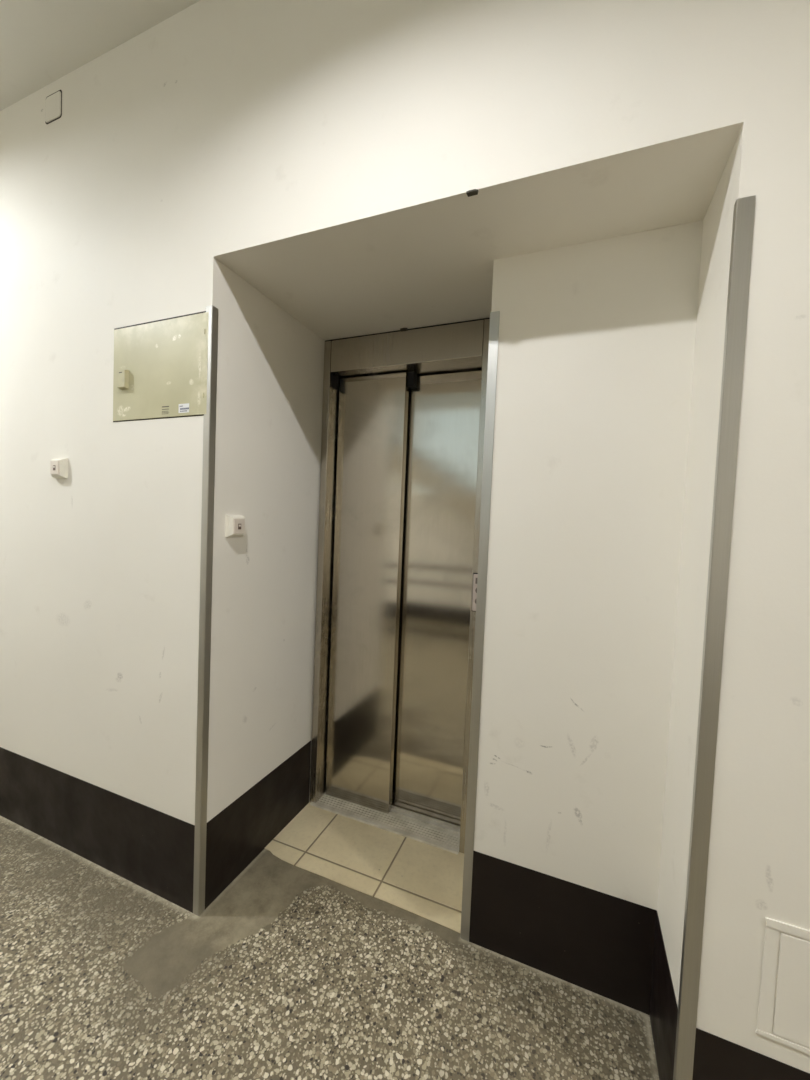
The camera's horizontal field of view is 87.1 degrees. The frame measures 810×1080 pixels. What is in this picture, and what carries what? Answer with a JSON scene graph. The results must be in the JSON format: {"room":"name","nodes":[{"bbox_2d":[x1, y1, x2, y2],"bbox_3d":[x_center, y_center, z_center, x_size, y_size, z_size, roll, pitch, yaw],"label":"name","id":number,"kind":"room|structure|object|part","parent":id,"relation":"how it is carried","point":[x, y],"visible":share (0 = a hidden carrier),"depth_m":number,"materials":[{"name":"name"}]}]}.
{"room":"elevator lobby","nodes":[
{"label":"elevator lobby","id":0,"kind":"room"},
{"bbox_2d":[0,0,199,110],"bbox_3d":[0.114,-1.689,-0.152,8.600,0.100,4.150,3,2,22],"label":"ceiling","id":1,"kind":"structure","parent":0,"point":[42,42],"depth_m":1.48,"materials":[{"name":"paint"}]},
{"bbox_2d":[0,816,658,1079],"bbox_3d":[-0.094,1.379,-0.236,8.400,0.001,3.505,3,2,22],"label":"floor","id":2,"kind":"structure","parent":0,"point":[291,972],"depth_m":1.24,"materials":[{"name":"stone"}]},
{"bbox_2d":[265,802,463,932],"bbox_3d":[-0.135,1.301,1.751,0.846,0.012,0.354,3,2,22],"label":"floor tiles","id":3,"kind":"structure","parent":0,"point":[424,880],"depth_m":1.72,"materials":[{"name":"beige tile"}]},
{"bbox_2d":[0,0,809,1072],"bbox_3d":[0.645,-0.168,1.396,8.400,3.018,0.950,3,2,22],"label":"wall","id":4,"kind":"structure","parent":0,"point":[302,172],"depth_m":1.31,"materials":[{"name":"paint"}]},
{"bbox_2d":[45,90,61,123],"bbox_3d":[-1.361,-1.675,1.649,0.101,0.104,0.004,3,2,22],"label":"cover","id":5,"kind":"object","parent":4,"relation":"attached to","point":[53,103],"visible":1,"depth_m":1.65,"materials":[{"name":"paint"}]},
{"bbox_2d":[50,458,67,477],"bbox_3d":[-1.359,-0.282,1.668,0.078,0.078,0.027,3,2,22],"label":"light switch","id":6,"kind":"object","parent":4,"relation":"attached to","point":[58,468],"visible":1,"depth_m":1.66,"materials":[{"name":"white plastic"}]},
{"bbox_2d":[0,747,194,912],"bbox_3d":[-2.092,1.052,2.007,3.000,0.309,0.002,3,2,22],"label":"baseboard","id":7,"kind":"structure","parent":4,"relation":"attached to","point":[152,849],"depth_m":1.63,"materials":[{"name":"paint"}]},
{"bbox_2d":[113,311,208,421],"bbox_3d":[-0.855,-0.588,1.463,0.459,0.337,0.019,3,2,22],"label":"electrical panel","id":8,"kind":"object","parent":4,"relation":"attached to","point":[160,366],"visible":1,"depth_m":1.46,"materials":[{"name":"metal"}]},
{"bbox_2d":[193,305,217,915],"bbox_3d":[-0.670,0.263,1.431,0.026,2.045,0.026,3,2,22],"label":"guard","id":9,"kind":"object","parent":4,"relation":"attached to","point":[209,427],"visible":1,"depth_m":1.42,"materials":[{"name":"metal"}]},
{"bbox_2d":[225,515,244,536],"bbox_3d":[-0.595,-0.049,1.509,0.027,0.078,0.078,3,2,22],"label":"light switch","id":10,"kind":"object","parent":4,"relation":"attached to","point":[235,524],"visible":1,"depth_m":1.49,"materials":[{"name":"white plastic"}]},
{"bbox_2d":[205,741,310,908],"bbox_3d":[-0.579,1.124,1.753,0.002,0.309,0.648,3,2,22],"label":"baseboard","id":11,"kind":"structure","parent":4,"relation":"attached to","point":[241,831],"depth_m":1.69,"materials":[{"name":"paint"}]},
{"bbox_2d":[310,318,489,853],"bbox_3d":[0.006,0.192,1.945,0.845,2.198,0.230,3,2,22],"label":"elevator","id":12,"kind":"object","parent":4,"relation":"attached to","point":[401,470],"visible":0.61,"depth_m":1.97,"materials":[{"name":"metal"}]},
{"bbox_3d":[-0.187,0.254,2.027,0.342,2.031,0.042,3,2,22],"label":"door panel","id":13,"kind":"part","parent":12,"relation":"part of","materials":[{"name":"metal"}]},
{"bbox_3d":[-0.080,1.282,2.000,0.729,0.008,0.201,3,2,22],"label":"sill","id":14,"kind":"part","parent":12,"relation":"part of","materials":[{"name":"metal"}]},
{"bbox_3d":[0.155,0.271,1.958,0.382,2.031,0.040,3,2,22],"label":"door panel","id":15,"kind":"part","parent":12,"relation":"part of","materials":[{"name":"metal"}]},
{"bbox_3d":[0.309,0.214,1.715,0.072,0.150,0.013,3,2,22],"label":"call plate","id":16,"kind":"part","parent":12,"relation":"part of","materials":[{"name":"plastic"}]},
{"bbox_2d":[466,189,477,196],"bbox_3d":[0.169,-0.865,1.061,0.030,0.005,0.014,3,2,22],"label":"stub","id":17,"kind":"object","parent":4,"relation":"attached to","point":[473,192],"visible":1,"depth_m":1.06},
{"bbox_2d":[649,911,677,1079],"bbox_3d":[0.649,1.202,1.072,0.002,0.309,0.291,3,2,22],"label":"baseboard","id":18,"kind":"structure","parent":4,"relation":"attached to","point":[663,1014],"depth_m":1.07,"materials":[{"name":"paint"}]},
{"bbox_2d":[673,195,755,1079],"bbox_3d":[0.645,0.336,0.902,0.030,2.049,0.018,3,2,22],"label":"guard","id":19,"kind":"object","parent":4,"relation":"attached to","point":[744,208],"visible":1,"depth_m":0.89,"materials":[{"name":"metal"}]},
{"bbox_2d":[692,1028,809,1079],"bbox_3d":[2.452,1.311,0.195,4.004,0.309,0.002,3,2,22],"label":"baseboard","id":20,"kind":"structure","parent":4,"relation":"attached to","point":[715,1057],"depth_m":0.90,"materials":[{"name":"paint"}]},
{"bbox_2d":[755,917,809,1054],"bbox_3d":[0.883,0.904,0.812,0.334,0.253,0.003,3,2,22],"label":"access panel","id":21,"kind":"object","parent":4,"relation":"attached to","point":[792,1006],"visible":1,"depth_m":0.86,"materials":[{"name":"paint"}]},
{"bbox_2d":[473,220,702,910],"bbox_3d":[0.610,0.232,1.577,0.550,2.201,0.658,3,2,22],"label":"wall","id":22,"kind":"structure","parent":0,"point":[596,340],"depth_m":1.25,"materials":[{"name":"paint"}]},
{"bbox_2d":[460,311,499,941],"bbox_3d":[0.244,0.305,1.382,0.030,2.039,0.027,3,2,22],"label":"guard","id":23,"kind":"object","parent":22,"relation":"attached to","point":[494,316],"visible":1,"depth_m":1.37,"materials":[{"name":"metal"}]},
{"bbox_2d":[469,851,655,1014],"bbox_3d":[0.448,1.184,1.309,0.549,0.309,0.002,3,2,22],"label":"baseboard","id":24,"kind":"structure","parent":22,"relation":"attached to","point":[600,943],"depth_m":1.29,"materials":[{"name":"paint"}]}
]}

